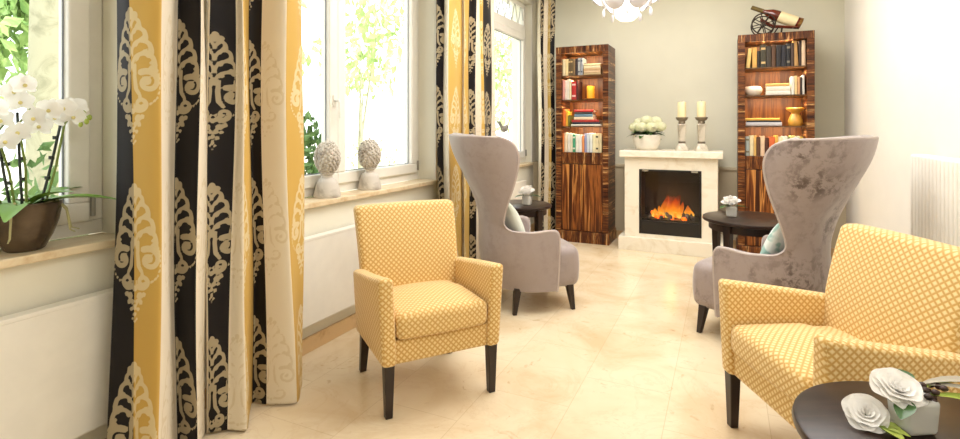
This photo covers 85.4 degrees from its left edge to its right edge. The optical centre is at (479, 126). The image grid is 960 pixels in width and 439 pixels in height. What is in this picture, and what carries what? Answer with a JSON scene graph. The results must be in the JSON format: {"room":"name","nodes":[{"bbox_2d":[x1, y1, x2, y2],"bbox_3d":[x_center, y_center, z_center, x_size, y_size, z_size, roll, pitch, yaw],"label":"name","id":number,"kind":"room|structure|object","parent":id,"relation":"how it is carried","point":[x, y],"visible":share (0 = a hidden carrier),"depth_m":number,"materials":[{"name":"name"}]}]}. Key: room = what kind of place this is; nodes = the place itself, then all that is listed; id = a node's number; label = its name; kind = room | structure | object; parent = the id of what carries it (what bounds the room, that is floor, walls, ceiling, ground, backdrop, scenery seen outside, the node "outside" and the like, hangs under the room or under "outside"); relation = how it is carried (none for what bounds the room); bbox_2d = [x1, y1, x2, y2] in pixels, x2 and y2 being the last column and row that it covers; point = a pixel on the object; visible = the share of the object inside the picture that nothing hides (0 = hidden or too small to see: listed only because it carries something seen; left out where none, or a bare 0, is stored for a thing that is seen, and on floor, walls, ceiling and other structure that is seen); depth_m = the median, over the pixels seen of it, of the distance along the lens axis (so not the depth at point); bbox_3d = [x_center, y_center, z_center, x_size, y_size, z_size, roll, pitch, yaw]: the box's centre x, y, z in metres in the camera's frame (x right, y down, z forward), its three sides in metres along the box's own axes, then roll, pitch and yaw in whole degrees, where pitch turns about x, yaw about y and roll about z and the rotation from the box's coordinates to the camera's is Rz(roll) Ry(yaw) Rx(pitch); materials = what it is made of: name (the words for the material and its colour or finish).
{"room":"living room","nodes":[
{"label":"living room","id":0,"kind":"room"},
{"bbox_2d":[0,0,534,438],"bbox_3d":[-1.042,-0.250,3.010,0.250,3.000,7.560,0,0,25],"label":"wall","id":1,"kind":"structure","parent":0,"point":[33,285],"depth_m":2.08,"materials":[{"name":"beige paint"}]},
{"bbox_2d":[0,288,112,438],"bbox_3d":[-1.733,0.841,1.164,0.071,0.478,2.034,0,0,25],"label":"radiator","id":2,"kind":"object","parent":1,"relation":"attached to","point":[55,357],"visible":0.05,"depth_m":1.75,"materials":[{"name":"metal"}]},
{"bbox_2d":[0,288,112,325],"bbox_3d":[-1.724,0.610,1.160,0.052,0.016,2.034,0,0,25],"label":"grille","id":3,"kind":"object","parent":2,"relation":"attached to","point":[40,313],"depth_m":1.75,"materials":[{"name":"metal"}]},
{"bbox_2d":[0,0,114,268],"bbox_3d":[-1.905,-0.535,1.112,0.265,1.970,2.190,0,0,25],"label":"window","id":4,"kind":"structure","parent":1,"relation":"in","point":[57,43],"depth_m":1.95,"materials":[{"name":"clear glass"}]},
{"bbox_2d":[0,73,115,252],"bbox_3d":[-1.524,0.120,1.732,0.299,0.599,0.492,0,0,25],"label":"potted orchid","id":5,"kind":"object","parent":4,"relation":"on","point":[27,224],"visible":1,"depth_m":1.75,"materials":[{"name":"white plant"}]},
{"bbox_2d":[105,223,533,438],"bbox_3d":[-0.938,1.208,2.917,0.018,0.085,7.480,0,0,25],"label":"baseboard","id":6,"kind":"structure","parent":1,"relation":"attached to","point":[310,343],"depth_m":3.02,"materials":[{"name":"wood"}]},
{"bbox_2d":[204,0,437,209],"bbox_3d":[-0.875,-0.535,3.302,0.265,1.970,2.090,0,0,25],"label":"window","id":7,"kind":"structure","parent":1,"relation":"in","point":[360,57],"depth_m":3.58,"materials":[{"name":"clear glass"}]},
{"bbox_2d":[313,138,340,198],"bbox_3d":[-0.918,0.244,3.123,0.160,0.352,0.160,0,0,25],"label":"sculpture","id":8,"kind":"object","parent":7,"relation":"on","point":[327,159],"visible":1,"depth_m":3.07,"materials":[{"name":"white ceramic"}]},
{"bbox_2d":[357,137,381,190],"bbox_3d":[-0.746,0.244,3.512,0.160,0.352,0.160,0,0,25],"label":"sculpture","id":9,"kind":"object","parent":7,"relation":"on","point":[369,152],"visible":1,"depth_m":3.46,"materials":[{"name":"white ceramic"}]},
{"bbox_2d":[303,224,358,328],"bbox_3d":[-0.775,0.841,3.200,0.071,0.478,1.574,0,0,25],"label":"radiator","id":10,"kind":"object","parent":1,"relation":"attached to","point":[331,259],"visible":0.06,"depth_m":2.95,"materials":[{"name":"metal"}]},
{"bbox_2d":[304,224,354,242],"bbox_3d":[-0.766,0.610,3.195,0.052,0.016,1.574,0,0,25],"label":"grille","id":11,"kind":"object","parent":10,"relation":"attached to","point":[324,236],"depth_m":2.97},
{"bbox_2d":[494,0,533,166],"bbox_3d":[0.287,-0.535,5.678,0.185,1.970,1.380,0,0,25],"label":"window","id":12,"kind":"structure","parent":1,"relation":"in","point":[509,15],"depth_m":5.92,"materials":[{"name":"clear glass"}]},
{"bbox_2d":[497,121,508,131],"bbox_3d":[0.246,0.180,5.526,0.090,0.480,0.250,0,0,25],"label":"bird figurine","id":13,"kind":"object","parent":12,"relation":"on","point":[502,128],"visible":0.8,"depth_m":5.49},
{"bbox_2d":[510,180,526,199],"bbox_3d":[0.319,0.841,5.525,0.071,0.478,0.834,0,0,25],"label":"radiator","id":14,"kind":"object","parent":1,"relation":"attached to","point":[522,183],"visible":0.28,"depth_m":5.65,"materials":[{"name":"metal"}]},
{"bbox_2d":[203,230,831,438],"bbox_3d":[0.464,1.310,2.301,3.620,0.120,7.960,0,0,25],"label":"floor","id":15,"kind":"structure","parent":0,"point":[630,360],"depth_m":2.54,"materials":[{"name":"tile"}]},
{"bbox_2d":[353,199,502,419],"bbox_3d":[-0.287,0.827,2.579,0.619,0.845,0.607,0,0,-27],"label":"armchair","id":16,"kind":"object","parent":15,"relation":"on","point":[415,299],"visible":1,"depth_m":2.46,"materials":[{"name":"fabric"}]},
{"bbox_2d":[393,280,486,339],"bbox_3d":[-0.260,0.857,2.525,0.446,0.155,0.487,0,0,-27],"label":"seat cushion","id":17,"kind":"object","parent":16,"relation":"on","point":[422,309],"depth_m":2.36,"materials":[{"name":"fabric"}]},
{"bbox_2d":[449,133,578,315],"bbox_3d":[0.228,0.645,3.709,0.895,1.210,0.672,0,0,-16],"label":"chair","id":18,"kind":"object","parent":15,"relation":"on","point":[538,261],"visible":0.93,"depth_m":3.45,"materials":[{"name":"beige fabric"}]},
{"bbox_2d":[505,203,524,231],"bbox_3d":[0.216,0.675,3.706,0.182,0.307,0.330,0,0,-16],"label":"cushion","id":19,"kind":"object","parent":18,"relation":"on","point":[513,221],"visible":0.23,"depth_m":3.55,"materials":[{"name":"fabric"}]},
{"bbox_2d":[509,199,551,231],"bbox_3d":[0.360,0.963,4.583,0.540,0.575,0.540,0,0,8],"label":"side table","id":20,"kind":"object","parent":15,"relation":"on","point":[537,209],"visible":0.45,"depth_m":4.39,"materials":[{"name":"brown wood"}]},
{"bbox_2d":[515,185,539,204],"bbox_3d":[0.431,0.592,4.520,0.202,0.166,0.197,0,0,25],"label":"flower vase","id":21,"kind":"object","parent":20,"relation":"on","point":[526,190],"visible":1,"depth_m":4.50,"materials":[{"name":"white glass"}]},
{"bbox_2d":[554,44,615,245],"bbox_3d":[1.175,0.185,5.791,0.599,2.130,0.410,0,0,25],"label":"bookcase","id":22,"kind":"object","parent":15,"relation":"on","point":[585,181],"visible":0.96,"depth_m":5.66,"materials":[{"name":"brown wood"}]},
{"bbox_2d":[564,133,567,151],"bbox_3d":[0.990,0.170,5.837,0.034,0.210,0.196,0,0,25],"label":"book","id":23,"kind":"object","parent":22,"relation":"on","point":[565,134],"visible":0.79,"depth_m":5.75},
{"bbox_2d":[563,109,569,125],"bbox_3d":[0.966,-0.105,5.831,0.034,0.190,0.176,0,0,25],"label":"book","id":24,"kind":"object","parent":22,"relation":"on","point":[564,110],"visible":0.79,"depth_m":5.75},
{"bbox_2d":[565,59,567,75],"bbox_3d":[0.999,-0.657,5.833,0.030,0.185,0.196,0,0,25],"label":"book","id":25,"kind":"object","parent":22,"relation":"on","point":[566,60],"visible":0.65,"depth_m":5.75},
{"bbox_2d":[568,59,570,75],"bbox_3d":[1.024,-0.657,5.816,0.026,0.185,0.178,0,0,25],"label":"book","id":26,"kind":"object","parent":22,"relation":"on","point":[569,60],"visible":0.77,"depth_m":5.74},
{"bbox_2d":[569,80,572,99],"bbox_3d":[1.034,-0.407,5.810,0.022,0.215,0.196,0,0,25],"label":"book","id":27,"kind":"object","parent":22,"relation":"on","point":[570,81],"visible":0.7,"depth_m":5.73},
{"bbox_2d":[568,115,573,125],"bbox_3d":[1.017,-0.070,5.820,0.018,0.120,0.176,0,0,25],"label":"book","id":28,"kind":"object","parent":22,"relation":"on","point":[570,117],"visible":0.84,"depth_m":5.77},
{"bbox_2d":[568,133,574,151],"bbox_3d":[1.020,0.172,5.818,0.034,0.205,0.176,0,0,25],"label":"book","id":29,"kind":"object","parent":22,"relation":"on","point":[569,134],"visible":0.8,"depth_m":5.74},
{"bbox_2d":[572,81,575,99],"bbox_3d":[1.066,-0.400,5.789,0.052,0.200,0.178,0,0,25],"label":"book","id":30,"kind":"object","parent":22,"relation":"on","point":[573,82],"visible":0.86,"depth_m":5.71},
{"bbox_2d":[573,134,578,151],"bbox_3d":[1.068,0.177,5.788,0.028,0.195,0.178,0,0,25],"label":"book","id":31,"kind":"object","parent":22,"relation":"on","point":[574,135],"visible":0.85,"depth_m":5.71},
{"bbox_2d":[575,59,577,74],"bbox_3d":[1.101,-0.657,5.791,0.030,0.185,0.196,0,0,25],"label":"book","id":32,"kind":"object","parent":22,"relation":"on","point":[576,60],"visible":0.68,"depth_m":5.70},
{"bbox_2d":[576,135,578,151],"bbox_3d":[1.106,0.180,5.789,0.036,0.190,0.196,0,0,25],"label":"book","id":33,"kind":"object","parent":22,"relation":"on","point":[577,136],"visible":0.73,"depth_m":5.70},
{"bbox_2d":[576,80,581,99],"bbox_3d":[1.106,-0.405,5.789,0.016,0.210,0.196,0,0,25],"label":"book","id":34,"kind":"object","parent":22,"relation":"on","point":[578,83],"visible":0.87,"depth_m":5.72,"materials":[{"name":"paper"}]},
{"bbox_2d":[578,58,580,74],"bbox_3d":[1.118,-0.660,5.758,0.026,0.190,0.178,0,0,25],"label":"book","id":35,"kind":"object","parent":22,"relation":"on","point":[579,59],"visible":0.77,"depth_m":5.68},
{"bbox_2d":[579,135,583,151],"bbox_3d":[1.129,0.180,5.754,0.034,0.190,0.176,0,0,25],"label":"book","id":36,"kind":"object","parent":22,"relation":"on","point":[580,136],"visible":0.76,"depth_m":5.67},
{"bbox_2d":[581,58,586,74],"bbox_3d":[1.150,-0.660,5.761,0.026,0.190,0.198,0,0,25],"label":"book","id":37,"kind":"object","parent":22,"relation":"on","point":[583,61],"visible":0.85,"depth_m":5.67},
{"bbox_2d":[571,124,602,125],"bbox_3d":[1.193,-0.020,5.735,0.330,0.020,0.186,0,0,25],"label":"book","id":38,"kind":"object","parent":22,"relation":"on","point":[571,124],"visible":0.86,"depth_m":5.65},
{"bbox_2d":[573,122,602,123],"bbox_3d":[1.193,-0.042,5.735,0.300,0.022,0.186,0,0,25],"label":"book","id":39,"kind":"object","parent":38,"relation":"on","point":[573,122],"visible":0.79,"depth_m":5.65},
{"bbox_2d":[572,120,601,121],"bbox_3d":[1.184,-0.066,5.739,0.300,0.026,0.186,0,0,25],"label":"book","id":40,"kind":"object","parent":39,"relation":"on","point":[572,120],"visible":0.9,"depth_m":5.66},
{"bbox_2d":[574,117,595,119],"bbox_3d":[1.166,-0.095,5.748,0.210,0.030,0.186,0,0,25],"label":"book","id":41,"kind":"object","parent":40,"relation":"on","point":[575,118],"visible":1,"depth_m":5.67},
{"bbox_2d":[574,114,595,116],"bbox_3d":[1.166,-0.125,5.748,0.200,0.030,0.186,0,0,25],"label":"book","id":42,"kind":"object","parent":41,"relation":"on","point":[575,115],"visible":0.94,"depth_m":5.67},
{"bbox_2d":[584,133,589,151],"bbox_3d":[1.187,0.172,5.740,0.028,0.205,0.176,0,0,25],"label":"book","id":43,"kind":"object","parent":22,"relation":"on","point":[585,134],"visible":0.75,"depth_m":5.66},
{"bbox_2d":[587,134,589,151],"bbox_3d":[1.212,0.175,5.726,0.026,0.200,0.196,0,0,25],"label":"book","id":44,"kind":"object","parent":22,"relation":"on","point":[588,135],"visible":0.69,"depth_m":5.64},
{"bbox_2d":[585,86,596,98],"bbox_3d":[1.219,-0.379,5.726,0.140,0.158,0.140,0,0,25],"label":"pillar candle","id":45,"kind":"object","parent":22,"relation":"on","point":[590,89],"visible":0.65,"depth_m":5.69,"materials":[{"name":"wax"}]},
{"bbox_2d":[590,133,595,151],"bbox_3d":[1.237,0.170,5.710,0.030,0.210,0.176,0,0,25],"label":"book","id":46,"kind":"object","parent":22,"relation":"on","point":[591,134],"visible":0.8,"depth_m":5.63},
{"bbox_2d":[593,134,595,151],"bbox_3d":[1.275,0.175,5.710,0.036,0.200,0.196,0,0,25],"label":"book","id":47,"kind":"object","parent":22,"relation":"on","point":[594,135],"visible":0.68,"depth_m":5.62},
{"bbox_2d":[596,133,601,152],"bbox_3d":[1.296,0.172,5.674,0.030,0.205,0.178,0,0,25],"label":"book","id":48,"kind":"object","parent":22,"relation":"on","point":[597,134],"visible":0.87,"depth_m":5.59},
{"bbox_2d":[599,134,602,152],"bbox_3d":[1.334,0.175,5.675,0.034,0.200,0.196,0,0,25],"label":"book","id":49,"kind":"object","parent":22,"relation":"on","point":[600,135],"visible":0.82,"depth_m":5.59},
{"bbox_2d":[618,149,722,257],"bbox_3d":[1.975,0.745,5.360,0.982,1.010,0.542,0,0,25],"label":"fireplace","id":50,"kind":"object","parent":15,"relation":"on","point":[668,192],"visible":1,"depth_m":5.23,"materials":[{"name":"stone"}]},
{"bbox_2d":[627,116,665,149],"bbox_3d":[1.738,0.061,5.430,0.398,0.358,0.385,0,0,25],"label":"hydrangea","id":51,"kind":"object","parent":50,"relation":"on","point":[643,126],"visible":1,"depth_m":5.32,"materials":[{"name":"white plant"}]},
{"bbox_2d":[632,135,660,149],"bbox_3d":[1.736,0.160,5.416,0.286,0.160,0.286,0,0,25],"label":"plant pot","id":52,"kind":"object","parent":50,"relation":"on","point":[647,142],"depth_m":5.31,"materials":[{"name":"ceramic"}]},
{"bbox_2d":[619,149,722,158],"bbox_3d":[1.975,0.273,5.360,0.962,0.065,0.542,0,0,25],"label":"mantel shelf","id":53,"kind":"object","parent":50,"relation":"attached to","point":[627,153],"depth_m":5.14,"materials":[{"name":"stone"}]},
{"bbox_2d":[675,117,688,150],"bbox_3d":[2.042,0.071,5.261,0.124,0.338,0.124,0,0,13],"label":"candlestick","id":54,"kind":"object","parent":50,"relation":"on","point":[681,146],"visible":1,"depth_m":5.23,"materials":[{"name":"ceramic"}]},
{"bbox_2d":[678,102,685,116],"bbox_3d":[2.042,-0.181,5.261,0.082,0.167,0.082,0,0,25],"label":"pillar candle","id":55,"kind":"object","parent":54,"relation":"on","point":[681,105],"visible":0.84,"depth_m":5.23,"materials":[{"name":"wax"}]},
{"bbox_2d":[676,117,687,123],"bbox_3d":[2.042,-0.064,5.261,0.120,0.068,0.120,0,0,13],"label":"cup","id":56,"kind":"object","parent":54,"relation":"on","point":[681,120],"depth_m":5.23,"materials":[{"name":"metal"}]},
{"bbox_2d":[694,117,708,150],"bbox_3d":[2.207,0.071,5.184,0.124,0.338,0.124,0,0,13],"label":"candlestick","id":57,"kind":"object","parent":50,"relation":"on","point":[701,126],"visible":0.92,"depth_m":5.15,"materials":[{"name":"ceramic"}]},
{"bbox_2d":[697,101,705,116],"bbox_3d":[2.207,-0.181,5.184,0.082,0.167,0.082,0,0,25],"label":"pillar candle","id":58,"kind":"object","parent":57,"relation":"on","point":[701,106],"visible":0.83,"depth_m":5.15,"materials":[{"name":"wax"}]},
{"bbox_2d":[695,117,707,123],"bbox_3d":[2.207,-0.064,5.184,0.120,0.068,0.120,0,0,13],"label":"cup","id":59,"kind":"object","parent":57,"relation":"on","point":[701,120],"depth_m":5.15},
{"bbox_2d":[702,211,777,249],"bbox_3d":[2.024,0.963,3.866,0.684,0.575,0.684,0,0,14],"label":"side table","id":60,"kind":"object","parent":15,"relation":"on","point":[746,223],"visible":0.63,"depth_m":3.73,"materials":[{"name":"brown wood"}]},
{"bbox_2d":[720,195,744,216],"bbox_3d":[1.916,0.594,3.921,0.191,0.163,0.184,0,0,25],"label":"flower vase","id":61,"kind":"object","parent":60,"relation":"on","point":[731,211],"visible":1,"depth_m":3.90,"materials":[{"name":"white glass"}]},
{"bbox_2d":[736,30,814,253],"bbox_3d":[2.831,0.185,5.012,0.649,2.130,0.410,0,0,25],"label":"bookcase","id":62,"kind":"object","parent":15,"relation":"on","point":[752,193],"visible":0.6,"depth_m":4.96,"materials":[{"name":"brown wood"}]},
{"bbox_2d":[745,136,749,155],"bbox_3d":[2.599,0.182,5.061,0.036,0.185,0.178,0,0,25],"label":"book","id":63,"kind":"object","parent":62,"relation":"on","point":[747,138],"visible":0.92,"depth_m":4.98,"materials":[{"name":"paper"}]},
{"bbox_2d":[746,48,751,67],"bbox_3d":[2.612,-0.658,5.056,0.053,0.192,0.176,0,0,25],"label":"book","id":64,"kind":"object","parent":62,"relation":"on","point":[749,51],"visible":0.87,"depth_m":4.98,"materials":[{"name":"paper"}]},
{"bbox_2d":[749,135,753,155],"bbox_3d":[2.639,0.177,5.061,0.034,0.195,0.196,0,0,25],"label":"book","id":65,"kind":"object","parent":62,"relation":"on","point":[751,136],"visible":0.89,"depth_m":4.97,"materials":[{"name":"paper"}]},
{"bbox_2d":[745,86,761,95],"bbox_3d":[2.657,-0.346,5.060,0.160,0.092,0.160,0,0,25],"label":"bowl","id":66,"kind":"object","parent":62,"relation":"on","point":[750,90],"visible":0.8,"depth_m":5.00,"materials":[{"name":"ceramic"}]},
{"bbox_2d":[751,47,756,67],"bbox_3d":[2.662,-0.662,5.050,0.040,0.195,0.196,0,0,25],"label":"book","id":67,"kind":"object","parent":62,"relation":"on","point":[754,49],"visible":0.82,"depth_m":4.96,"materials":[{"name":"paper"}]},
{"bbox_2d":[756,137,759,155],"bbox_3d":[2.688,0.185,5.031,0.030,0.180,0.196,0,0,25],"label":"book","id":68,"kind":"object","parent":62,"relation":"on","point":[757,138],"visible":0.9,"depth_m":4.95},
{"bbox_2d":[757,51,759,66],"bbox_3d":[2.692,-0.645,5.032,0.026,0.160,0.176,0,0,25],"label":"book","id":69,"kind":"object","parent":62,"relation":"on","point":[758,52],"visible":0.76,"depth_m":4.95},
{"bbox_2d":[759,136,764,155],"bbox_3d":[2.718,0.180,5.013,0.036,0.190,0.176,0,0,25],"label":"book","id":70,"kind":"object","parent":62,"relation":"on","point":[762,138],"visible":0.83,"depth_m":4.93,"materials":[{"name":"paper"}]},
{"bbox_2d":[759,45,765,66],"bbox_3d":[2.724,-0.672,5.013,0.046,0.215,0.198,0,0,25],"label":"book","id":71,"kind":"object","parent":62,"relation":"on","point":[762,48],"visible":0.89,"depth_m":4.93,"materials":[{"name":"paper"}]},
{"bbox_2d":[745,122,781,125],"bbox_3d":[2.728,-0.028,5.013,0.300,0.036,0.186,0,0,25],"label":"book","id":72,"kind":"object","parent":62,"relation":"on","point":[747,123],"visible":1,"depth_m":4.93,"materials":[{"name":"paper"}]},
{"bbox_2d":[746,121,780,121],"bbox_3d":[2.728,-0.054,5.013,0.290,0.014,0.186,0,0,25],"label":"book","id":73,"kind":"object","parent":72,"relation":"on","point":[746,121],"visible":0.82,"depth_m":4.93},
{"bbox_2d":[745,118,779,120],"bbox_3d":[2.719,-0.073,5.017,0.285,0.024,0.186,0,0,25],"label":"book","id":74,"kind":"object","parent":73,"relation":"on","point":[746,119],"visible":0.94,"depth_m":4.93,"materials":[{"name":"paper"}]},
{"bbox_2d":[765,137,768,152],"bbox_3d":[2.758,0.188,5.012,0.034,0.175,0.196,0,0,25],"label":"book","id":75,"kind":"object","parent":62,"relation":"on","point":[767,138],"visible":0.54,"depth_m":4.92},
{"bbox_2d":[766,46,770,66],"bbox_3d":[2.765,-0.665,4.991,0.044,0.200,0.176,0,0,25],"label":"book","id":76,"kind":"object","parent":62,"relation":"on","point":[768,48],"visible":0.76,"depth_m":4.91,"materials":[{"name":"paper"}]},
{"bbox_2d":[769,137,774,146],"bbox_3d":[2.786,0.185,4.974,0.046,0.180,0.176,0,0,25],"label":"book","id":77,"kind":"object","parent":62,"relation":"on","point":[771,139],"visible":0.41,"depth_m":4.90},
{"bbox_2d":[771,45,775,66],"bbox_3d":[2.810,-0.670,4.987,0.036,0.210,0.196,0,0,25],"label":"book","id":78,"kind":"object","parent":62,"relation":"on","point":[773,47],"visible":0.79,"depth_m":4.90,"materials":[{"name":"paper"}]},
{"bbox_2d":[751,13,799,33],"bbox_3d":[2.823,-0.984,4.982,0.405,0.212,0.174,0,0,25],"label":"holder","id":79,"kind":"object","parent":62,"relation":"on","point":[763,22],"visible":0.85,"depth_m":4.96,"materials":[{"name":"metal"}]},
{"bbox_2d":[751,6,803,28],"bbox_3d":[2.839,-1.051,4.974,0.448,0.261,0.107,0,0,25],"label":"wine bottle","id":80,"kind":"object","parent":79,"relation":"in","point":[781,17],"visible":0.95,"depth_m":4.92,"materials":[{"name":"red glass"}]},
{"bbox_2d":[765,90,790,94],"bbox_3d":[2.837,-0.320,4.962,0.200,0.040,0.186,0,0,25],"label":"book","id":81,"kind":"object","parent":62,"relation":"on","point":[789,91],"visible":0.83,"depth_m":4.88,"materials":[{"name":"paper"}]},
{"bbox_2d":[765,86,789,91],"bbox_3d":[2.837,-0.362,4.962,0.195,0.042,0.186,0,0,25],"label":"book","id":82,"kind":"object","parent":81,"relation":"on","point":[771,88],"visible":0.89,"depth_m":4.88,"materials":[{"name":"paper"}]},
{"bbox_2d":[765,83,788,86],"bbox_3d":[2.832,-0.396,4.964,0.190,0.026,0.186,0,0,25],"label":"book","id":83,"kind":"object","parent":82,"relation":"on","point":[776,84],"visible":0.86,"depth_m":4.88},
{"bbox_2d":[776,45,780,66],"bbox_3d":[2.836,-0.667,4.951,0.040,0.205,0.176,0,0,25],"label":"book","id":84,"kind":"object","parent":62,"relation":"on","point":[778,47],"visible":0.76,"depth_m":4.87,"materials":[{"name":"paper"}]},
{"bbox_2d":[781,45,785,65],"bbox_3d":[2.880,-0.665,4.947,0.040,0.200,0.196,0,0,25],"label":"book","id":85,"kind":"object","parent":62,"relation":"on","point":[783,47],"visible":0.76,"depth_m":4.86,"materials":[{"name":"paper"}]},
{"bbox_2d":[786,43,790,65],"bbox_3d":[2.913,-0.672,4.927,0.034,0.215,0.178,0,0,25],"label":"book","id":86,"kind":"object","parent":62,"relation":"on","point":[788,45],"visible":0.84,"depth_m":4.85,"materials":[{"name":"paper"}]},
{"bbox_2d":[789,76,793,94],"bbox_3d":[2.940,-0.385,4.902,0.024,0.170,0.176,0,0,25],"label":"book","id":87,"kind":"object","parent":62,"relation":"on","point":[791,79],"visible":0.87,"depth_m":4.83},
{"bbox_2d":[791,43,793,65],"bbox_3d":[2.941,-0.672,4.912,0.026,0.215,0.196,0,0,25],"label":"book","id":88,"kind":"object","parent":62,"relation":"on","point":[792,44],"visible":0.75,"depth_m":4.82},
{"bbox_2d":[792,41,797,65],"bbox_3d":[2.963,-0.683,4.898,0.046,0.236,0.176,0,0,25],"label":"book","id":89,"kind":"object","parent":62,"relation":"on","point":[794,42],"visible":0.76,"depth_m":4.82,"materials":[{"name":"paper"}]},
{"bbox_2d":[786,107,804,125],"bbox_3d":[2.967,-0.096,4.892,0.156,0.172,0.156,0,0,25],"label":"vase","id":90,"kind":"object","parent":62,"relation":"on","point":[795,119],"visible":1,"depth_m":4.85,"materials":[{"name":"ceramic"}]},
{"bbox_2d":[794,76,796,94],"bbox_3d":[2.969,-0.388,4.906,0.022,0.175,0.196,0,0,25],"label":"book","id":91,"kind":"object","parent":62,"relation":"on","point":[795,77],"visible":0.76,"depth_m":4.82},
{"bbox_2d":[797,77,799,93],"bbox_3d":[2.988,-0.383,4.892,0.022,0.165,0.176,0,0,25],"label":"book","id":92,"kind":"object","parent":62,"relation":"on","point":[798,78],"visible":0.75,"depth_m":4.81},
{"bbox_2d":[797,40,800,65],"bbox_3d":[3.001,-0.682,4.897,0.022,0.235,0.196,0,0,25],"label":"book","id":93,"kind":"object","parent":62,"relation":"on","point":[798,42],"visible":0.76,"depth_m":4.81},
{"bbox_2d":[800,75,804,93],"bbox_3d":[3.018,-0.390,4.871,0.020,0.180,0.176,0,0,25],"label":"book","id":94,"kind":"object","parent":62,"relation":"on","point":[802,76],"visible":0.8,"depth_m":4.79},
{"bbox_2d":[801,40,805,65],"bbox_3d":[3.017,-0.682,4.865,0.030,0.235,0.176,0,0,25],"label":"book","id":95,"kind":"object","parent":62,"relation":"on","point":[803,42],"visible":0.76,"depth_m":4.79,"materials":[{"name":"paper"}]},
{"bbox_2d":[693,135,878,332],"bbox_3d":[1.741,0.645,3.012,0.672,1.210,0.895,0,0,-35],"label":"chair","id":96,"kind":"object","parent":15,"relation":"on","point":[809,182],"visible":0.84,"depth_m":2.74,"materials":[{"name":"beige fabric"}]},
{"bbox_2d":[760,223,784,253],"bbox_3d":[1.748,0.675,3.001,0.330,0.307,0.182,0,0,-35],"label":"cushion","id":97,"kind":"object","parent":96,"relation":"on","point":[774,243],"visible":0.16,"depth_m":2.89,"materials":[{"name":"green fabric"}]},
{"bbox_2d":[718,224,959,428],"bbox_3d":[1.326,0.827,1.912,0.607,0.845,0.681,0,0,-3],"label":"armchair","id":98,"kind":"object","parent":15,"relation":"on","point":[890,298],"visible":0.75,"depth_m":1.89,"materials":[{"name":"fabric"}]},
{"bbox_2d":[731,323,859,400],"bbox_3d":[1.266,0.857,1.909,0.487,0.155,0.491,0,0,-3],"label":"seat cushion","id":99,"kind":"object","parent":98,"relation":"on","point":[780,355],"depth_m":1.92,"materials":[{"name":"fabric"}]},
{"bbox_2d":[792,381,959,438],"bbox_3d":[1.029,0.975,1.154,0.580,0.550,0.580,0,0,-3],"label":"side table","id":100,"kind":"object","parent":15,"relation":"on","point":[817,411],"visible":0.66,"depth_m":1.27,"materials":[{"name":"brown wood"}]},
{"bbox_2d":[841,393,910,438],"bbox_3d":[0.919,0.670,1.210,0.079,0.057,0.131,0,0,-45],"label":"camellia","id":101,"kind":"object","parent":100,"relation":"on","point":[864,412],"visible":1,"depth_m":1.21,"materials":[{"name":"white plant"}]},
{"bbox_2d":[869,367,959,435],"bbox_3d":[1.096,0.637,1.210,0.367,0.126,0.198,0,0,11],"label":"flower vase","id":102,"kind":"object","parent":100,"relation":"on","point":[913,406],"visible":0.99,"depth_m":1.19,"materials":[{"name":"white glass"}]},
{"bbox_2d":[535,0,844,166],"bbox_3d":[2.116,-0.250,5.812,3.620,3.000,0.200,0,0,25],"label":"wall","id":103,"kind":"structure","parent":0,"point":[686,50],"depth_m":5.62,"materials":[{"name":"beige paint"}]},
{"bbox_2d":[534,225,834,256],"bbox_3d":[2.076,1.208,5.622,3.130,0.085,0.018,0,0,25],"label":"baseboard","id":104,"kind":"structure","parent":103,"relation":"attached to","point":[618,232],"depth_m":5.36,"materials":[{"name":"stone"}]},
{"bbox_2d":[533,161,845,247],"bbox_3d":[2.085,0.835,5.664,3.150,0.830,0.095,0,0,25],"label":"trim","id":105,"kind":"structure","parent":103,"relation":"attached to","point":[727,176],"depth_m":5.44,"materials":[{"name":"beige paint"}]},
{"bbox_2d":[845,0,959,234],"bbox_3d":[2.011,-0.250,1.573,0.200,3.000,7.560,0,0,25],"label":"wall","id":106,"kind":"structure","parent":0,"point":[902,57],"depth_m":3.45,"materials":[{"name":"white paint"}]},
{"bbox_2d":[910,154,959,246],"bbox_3d":[2.256,0.630,2.463,0.112,0.960,0.954,0,0,25],"label":"radiator","id":107,"kind":"object","parent":106,"relation":"attached to","point":[934,180],"visible":0.4,"depth_m":2.57,"materials":[{"name":"metal"}]},
{"bbox_3d":[0.464,-1.825,2.301,3.620,0.150,7.960,0,0,25],"label":"ceiling","id":108,"kind":"structure","parent":0,"visible":0},
{"bbox_2d":[591,0,658,22],"bbox_3d":[1.184,-1.292,4.195,0.629,0.885,0.647,0,0,25],"label":"chandelier","id":109,"kind":"object","parent":108,"relation":"hanging from","point":[625,10],"visible":1,"depth_m":4.12,"materials":[{"name":"white"}]},
{"bbox_3d":[-0.794,-1.715,2.893,0.080,0.070,7.560,0,0,25],"label":"trim","id":110,"kind":"structure","parent":108,"relation":"attached to","visible":0},
{"bbox_2d":[107,0,206,438],"bbox_3d":[-1.160,-0.221,1.937,0.204,2.918,0.373,0,0,25],"label":"curtain","id":111,"kind":"object","parent":110,"relation":"hanging from","point":[157,374],"visible":1,"depth_m":1.84,"materials":[{"name":"fabric"}]},
{"bbox_2d":[205,0,303,432],"bbox_3d":[-0.955,-0.221,2.304,0.188,2.918,0.502,0,0,32],"label":"curtain","id":112,"kind":"object","parent":110,"relation":"hanging from","point":[255,216],"visible":0.98,"depth_m":2.33,"materials":[{"name":"fabric"}]},
{"bbox_2d":[436,0,495,259],"bbox_3d":[-0.055,-0.221,4.430,0.114,2.918,1.040,0,0,27],"label":"curtain","id":113,"kind":"object","parent":110,"relation":"hanging from","point":[465,46],"visible":0.6,"depth_m":4.27,"materials":[{"name":"fabric"}]},
{"bbox_2d":[537,0,555,229],"bbox_3d":[0.762,-0.221,5.964,0.210,2.918,0.069,0,0,8],"label":"curtain","id":114,"kind":"object","parent":110,"relation":"hanging from","point":[546,164],"visible":0.91,"depth_m":5.96,"materials":[{"name":"fabric"}]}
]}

